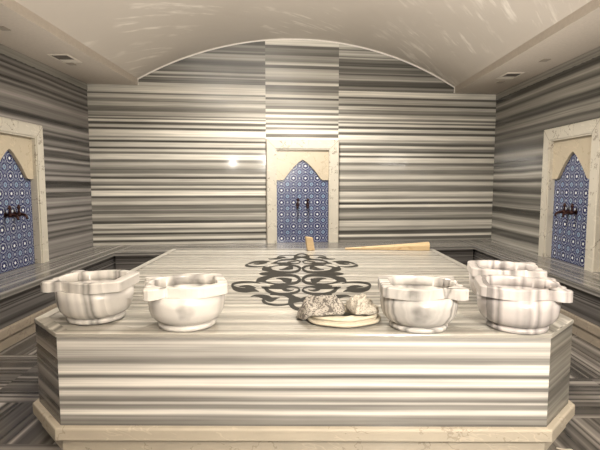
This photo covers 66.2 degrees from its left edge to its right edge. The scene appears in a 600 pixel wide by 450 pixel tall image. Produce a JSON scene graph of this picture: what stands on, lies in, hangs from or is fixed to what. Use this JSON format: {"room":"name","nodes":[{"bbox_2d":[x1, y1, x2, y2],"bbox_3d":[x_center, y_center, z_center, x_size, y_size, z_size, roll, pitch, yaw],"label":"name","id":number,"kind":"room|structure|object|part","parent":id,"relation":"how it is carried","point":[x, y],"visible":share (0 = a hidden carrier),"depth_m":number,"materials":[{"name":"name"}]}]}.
{"room":"spa","nodes":[
{"label":"spa","id":0,"kind":"room"},
{"bbox_2d":[0,53,92,273],"bbox_3d":[-3.476,-0.358,2.222,0.120,3.430,10.445,0,5,0],"label":"wall","id":1,"kind":"structure","parent":0,"point":[28,94],"depth_m":6.45,"materials":[{"name":"stone"}]},
{"bbox_2d":[0,117,48,273],"bbox_3d":[-3.343,-0.343,5.353,0.101,1.750,1.232,0,5,0],"label":"wall niche","id":2,"kind":"object","parent":1,"relation":"attached to","point":[23,242],"visible":1,"depth_m":5.58,"materials":[{"name":"beige stone"}]},
{"bbox_2d":[4,205,19,219],"bbox_3d":[-3.301,-0.139,5.285,0.177,0.174,0.065,0,5,0],"label":"tap","id":3,"kind":"object","parent":2,"relation":"attached to","point":[9,214],"visible":1,"depth_m":5.27,"materials":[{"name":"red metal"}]},
{"bbox_3d":[-3.296,-0.097,5.288,0.167,0.090,0.063,0,5,0],"label":"spout","id":4,"kind":"part","parent":3,"relation":"part of","materials":[{"name":"red metal"}]},
{"bbox_3d":[-3.370,-0.791,5.312,0.038,0.510,0.892,0,5,0],"label":"arch panel","id":5,"kind":"part","parent":2,"relation":"part of","materials":[{"name":"beige stone"}]},
{"bbox_3d":[-3.391,-0.258,5.361,0.004,1.580,0.892,0,5,0],"label":"tile panel","id":6,"kind":"part","parent":2,"relation":"part of","materials":[{"name":"blue tile"}]},
{"bbox_2d":[13,205,28,218],"bbox_3d":[-3.300,-0.155,5.455,0.177,0.174,0.065,0,5,0],"label":"tap","id":7,"kind":"object","parent":2,"relation":"attached to","point":[18,207],"visible":0.91,"depth_m":5.44,"materials":[{"name":"red metal"}]},
{"bbox_3d":[-3.295,-0.113,5.457,0.167,0.090,0.063,0,5,0],"label":"spout","id":8,"kind":"part","parent":7,"relation":"part of","materials":[{"name":"red metal"}]},
{"bbox_2d":[0,44,87,89],"bbox_3d":[-3.407,-1.713,2.094,0.018,0.103,10.417,0,5,0],"label":"trim","id":9,"kind":"structure","parent":1,"relation":"attached to","point":[4,50],"depth_m":5.98,"materials":[{"name":"stone"}]},
{"bbox_2d":[0,0,137,84],"bbox_3d":[-3.072,-1.869,2.662,0.880,0.100,11.600,0,5,0],"label":"ceiling","id":10,"kind":"structure","parent":0,"point":[30,35],"depth_m":5.38,"materials":[{"name":"beige paint"}]},
{"bbox_2d":[0,26,10,30],"bbox_3d":[-3.019,-1.998,4.678,0.090,0.007,0.120,0,5,0],"label":"ceiling fitting","id":11,"kind":"object","parent":10,"relation":"attached to","point":[2,28],"visible":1,"depth_m":4.70,"materials":[{"name":"grey metal"}]},
{"bbox_2d":[47,54,81,62],"bbox_3d":[-2.962,-2.098,5.803,0.250,0.012,0.380,0,5,0],"label":"ceiling vent","id":12,"kind":"object","parent":10,"relation":"in","point":[65,58],"visible":1,"depth_m":5.80,"materials":[{"name":"grey metal"}]},
{"bbox_3d":[-2.961,-2.107,5.906,0.190,0.005,0.112,0,5,0],"label":"blade","id":13,"kind":"part","parent":12,"relation":"part of","materials":[{"name":"beige metal"}]},
{"bbox_2d":[87,40,495,245],"bbox_3d":[0.051,-1.186,7.900,6.939,4.050,0.149,-1,5,-7],"label":"wall","id":14,"kind":"structure","parent":0,"point":[178,155],"depth_m":7.74,"materials":[{"name":"grey stone"}]},
{"bbox_2d":[137,38,454,92],"bbox_3d":[0.051,-2.687,7.676,5.372,0.821,0.028,-1,5,-7],"label":"trim","id":15,"kind":"structure","parent":14,"relation":"attached to","point":[291,38],"depth_m":7.62,"materials":[{"name":"white paint"}]},
{"bbox_2d":[266,139,338,243],"bbox_3d":[0.047,-0.567,7.823,1.232,1.750,0.101,-1,5,-7],"label":"wall niche","id":16,"kind":"object","parent":14,"relation":"attached to","point":[302,169],"visible":1,"depth_m":7.84,"materials":[{"name":"beige stone"}]},
{"bbox_3d":[0.041,-0.487,7.879,0.892,1.580,0.004,-1,5,-7],"label":"tile panel","id":17,"kind":"part","parent":16,"relation":"part of","materials":[{"name":"blue tile"}]},
{"bbox_3d":[0.044,-1.018,7.809,0.892,0.510,0.038,-1,5,-7],"label":"arch panel","id":18,"kind":"part","parent":16,"relation":"part of","materials":[{"name":"beige stone"}]},
{"bbox_2d":[0,332,599,449],"bbox_3d":[0.018,1.304,2.880,6.960,0.001,11.500,0,5,0],"label":"floor","id":19,"kind":"structure","parent":0,"point":[20,429],"depth_m":3.35,"materials":[{"name":"stone"}]},
{"bbox_2d":[0,245,133,351],"bbox_3d":[-3.085,0.965,3.635,0.636,0.540,8.026,0,5,0],"label":"bench","id":20,"kind":"object","parent":19,"relation":"on","point":[22,300],"visible":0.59,"depth_m":4.91,"materials":[{"name":"grey stone"}]},
{"bbox_3d":[-3.100,0.889,3.636,0.606,0.290,8.002,0,5,0],"label":"panel","id":21,"kind":"part","parent":20,"relation":"part of","materials":[{"name":"stone"}]},
{"bbox_3d":[-3.085,0.721,3.613,0.636,0.050,8.026,0,5,0],"label":"seat","id":22,"kind":"part","parent":20,"relation":"part of","materials":[{"name":"stone"}]},
{"bbox_2d":[114,240,473,269],"bbox_3d":[0.048,0.606,7.575,5.730,0.540,0.802,-1,5,-7],"label":"bench","id":23,"kind":"object","parent":19,"relation":"on","point":[129,258],"visible":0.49,"depth_m":7.44,"materials":[{"name":"grey stone"}]},
{"bbox_3d":[0.048,0.362,7.553,5.730,0.050,0.802,-1,5,-7],"label":"seat","id":24,"kind":"part","parent":23,"relation":"part of","materials":[{"name":"stone"}]},
{"bbox_3d":[0.049,0.530,7.584,5.726,0.290,0.772,-1,5,-7],"label":"panel","id":25,"kind":"part","parent":23,"relation":"part of","materials":[{"name":"stone"}]},
{"bbox_2d":[33,249,574,449],"bbox_3d":[0.027,0.816,4.334,3.460,0.710,3.475,0,5,0],"label":"platform","id":26,"kind":"object","parent":19,"relation":"on","point":[263,376],"visible":0.95,"depth_m":2.64,"materials":[{"name":"grey stone"}]},
{"bbox_2d":[41,270,139,324],"bbox_3d":[-1.300,0.454,2.912,0.477,0.266,0.458,0,5,3],"label":"stone basin","id":27,"kind":"object","parent":26,"relation":"on","point":[84,297],"visible":1,"depth_m":2.75,"materials":[{"name":"white stone"}]},
{"bbox_3d":[-1.292,0.468,2.913,0.458,0.172,0.458,0,5,3],"label":"bowl","id":28,"kind":"part","parent":27,"relation":"part of","materials":[{"name":"white stone"}]},
{"bbox_2d":[143,273,227,331],"bbox_3d":[-0.690,0.466,2.781,0.477,0.266,0.458,-2,5,-17],"label":"stone basin","id":29,"kind":"object","parent":26,"relation":"on","point":[187,302],"visible":1,"depth_m":2.61,"materials":[{"name":"white stone"}]},
{"bbox_3d":[-0.682,0.480,2.784,0.458,0.172,0.458,-2,5,-17],"label":"bowl","id":30,"kind":"part","parent":29,"relation":"part of","materials":[{"name":"white stone"}]},
{"bbox_3d":[0.027,0.746,4.328,3.388,0.526,3.403,0,5,0],"label":"panel","id":31,"kind":"part","parent":26,"relation":"part of","materials":[{"name":"stone"}]},
{"bbox_2d":[305,236,314,250],"bbox_3d":[0.125,0.234,5.841,0.116,0.175,0.060,-1,5,-14],"label":"wooden block","id":32,"kind":"object","parent":26,"relation":"on","point":[309,240],"visible":1,"depth_m":5.81,"materials":[{"name":"brown wood"}]},
{"bbox_2d":[307,304,380,327],"bbox_3d":[0.273,0.563,2.881,0.469,0.053,0.375,0,5,-5],"label":"dish","id":33,"kind":"object","parent":26,"relation":"on","point":[327,320],"visible":0.48,"depth_m":2.74,"materials":[{"name":"beige ceramic"}]},
{"bbox_2d":[296,295,344,319],"bbox_3d":[0.131,0.510,2.917,0.314,0.151,0.332,-1,5,-6],"label":"rock","id":34,"kind":"object","parent":33,"relation":"on","point":[322,305],"visible":1,"depth_m":2.82,"materials":[{"name":"stone"}]},
{"bbox_2d":[346,294,378,314],"bbox_3d":[0.389,0.483,2.906,0.190,0.103,0.269,-1,5,-14],"label":"rock","id":35,"kind":"object","parent":33,"relation":"on","point":[360,304],"visible":1,"depth_m":2.82,"materials":[{"name":"stone"}]},
{"bbox_2d":[345,242,429,250],"bbox_3d":[1.112,0.265,5.893,1.060,0.103,0.107,0,5,3],"label":"wooden billet","id":36,"kind":"object","parent":26,"relation":"on","point":[422,246],"visible":1,"depth_m":5.86,"materials":[{"name":"brown wood"}]},
{"bbox_2d":[378,274,468,333],"bbox_3d":[0.715,0.469,2.749,0.477,0.266,0.458,0,5,4],"label":"stone basin","id":37,"kind":"object","parent":26,"relation":"on","point":[420,304],"visible":1,"depth_m":2.58,"materials":[{"name":"white stone"}]},
{"bbox_3d":[0.707,0.483,2.751,0.458,0.172,0.458,0,5,4],"label":"bowl","id":38,"kind":"part","parent":37,"relation":"part of","materials":[{"name":"white stone"}]},
{"bbox_2d":[467,260,546,295],"bbox_3d":[1.459,0.420,3.290,0.477,0.266,0.458,1,5,14],"label":"stone basin","id":39,"kind":"object","parent":26,"relation":"on","point":[475,267],"visible":0.28,"depth_m":3.27,"materials":[{"name":"white stone"}]},
{"bbox_3d":[1.451,0.434,3.294,0.458,0.172,0.458,1,5,14],"label":"bowl","id":40,"kind":"part","parent":39,"relation":"part of","materials":[{"name":"white stone"}]},
{"bbox_2d":[474,274,572,334],"bbox_3d":[1.300,0.471,2.734,0.477,0.266,0.458,1,5,14],"label":"stone basin","id":41,"kind":"object","parent":26,"relation":"on","point":[514,304],"visible":1,"depth_m":2.57,"materials":[{"name":"white stone"}]},
{"bbox_3d":[1.292,0.484,2.737,0.458,0.172,0.458,1,5,14],"label":"bowl","id":42,"kind":"part","parent":41,"relation":"part of","materials":[{"name":"white stone"}]},
{"bbox_2d":[458,239,599,347],"bbox_3d":[3.133,0.931,4.004,0.636,0.540,8.846,0,5,0],"label":"bench","id":43,"kind":"object","parent":19,"relation":"on","point":[584,310],"visible":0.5,"depth_m":4.98,"materials":[{"name":"grey stone"}]},
{"bbox_3d":[3.133,0.687,3.982,0.636,0.050,8.846,0,5,0],"label":"seat","id":44,"kind":"part","parent":43,"relation":"part of","materials":[{"name":"stone"}]},
{"bbox_3d":[3.148,0.855,4.007,0.606,0.290,8.826,0,5,0],"label":"panel","id":45,"kind":"part","parent":43,"relation":"part of","materials":[{"name":"stone"}]},
{"bbox_2d":[14,0,591,86],"bbox_3d":[0.018,-2.333,2.599,5.300,0.835,11.600,0,5,0],"label":"ceiling","id":46,"kind":"structure","parent":0,"point":[452,40],"depth_m":6.13,"materials":[{"name":"paint"}]},
{"bbox_2d":[455,0,599,93],"bbox_3d":[3.108,-1.865,2.622,0.880,0.100,11.600,0,5,0],"label":"ceiling","id":47,"kind":"structure","parent":0,"point":[576,34],"depth_m":5.55,"materials":[{"name":"beige paint"}]},
{"bbox_2d":[496,72,524,78],"bbox_3d":[3.075,-2.183,6.740,0.250,0.012,0.380,0,5,0],"label":"ceiling vent","id":48,"kind":"object","parent":47,"relation":"in","point":[509,75],"visible":1,"depth_m":6.72,"materials":[{"name":"grey metal"}]},
{"bbox_2d":[491,56,599,266],"bbox_3d":[3.507,-0.395,2.628,0.120,3.430,11.351,0,5,0],"label":"wall","id":49,"kind":"structure","parent":0,"point":[572,95],"depth_m":6.97,"materials":[{"name":"stone"}]},
{"bbox_2d":[496,47,599,99],"bbox_3d":[3.438,-1.750,2.501,0.018,0.103,11.323,0,5,0],"label":"trim","id":50,"kind":"structure","parent":49,"relation":"attached to","point":[594,53],"depth_m":6.27,"materials":[{"name":"stone"}]},
{"bbox_2d":[538,118,599,271],"bbox_3d":[3.415,-0.386,5.827,0.101,1.750,1.232,0,5,0],"label":"wall niche","id":51,"kind":"object","parent":49,"relation":"attached to","point":[571,153],"visible":1,"depth_m":5.83,"materials":[{"name":"beige stone"}]},
{"bbox_2d":[554,203,569,215],"bbox_3d":[3.373,-0.198,5.930,0.177,0.174,0.066,0,5,0],"label":"tap","id":52,"kind":"object","parent":51,"relation":"attached to","point":[564,204],"visible":0.87,"depth_m":5.92,"materials":[{"name":"red metal"}]},
{"bbox_3d":[3.368,-0.156,5.935,0.167,0.090,0.063,0,5,0],"label":"spout","id":53,"kind":"part","parent":52,"relation":"part of","materials":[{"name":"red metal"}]},
{"bbox_2d":[561,203,577,216],"bbox_3d":[3.372,-0.183,5.761,0.177,0.174,0.066,0,5,0],"label":"tap","id":54,"kind":"object","parent":51,"relation":"attached to","point":[571,212],"visible":1,"depth_m":5.75,"materials":[{"name":"red metal"}]},
{"bbox_3d":[3.367,-0.141,5.766,0.167,0.090,0.063,0,5,0],"label":"spout","id":55,"kind":"part","parent":54,"relation":"part of","materials":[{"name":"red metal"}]},
{"bbox_3d":[3.463,-0.301,5.835,0.004,1.580,0.892,0,5,0],"label":"tile panel","id":56,"kind":"part","parent":51,"relation":"part of","materials":[{"name":"blue tile"}]},
{"bbox_3d":[3.442,-0.834,5.786,0.038,0.510,0.892,0,5,0],"label":"arch panel","id":57,"kind":"part","parent":51,"relation":"part of","materials":[{"name":"beige stone"}]}
]}

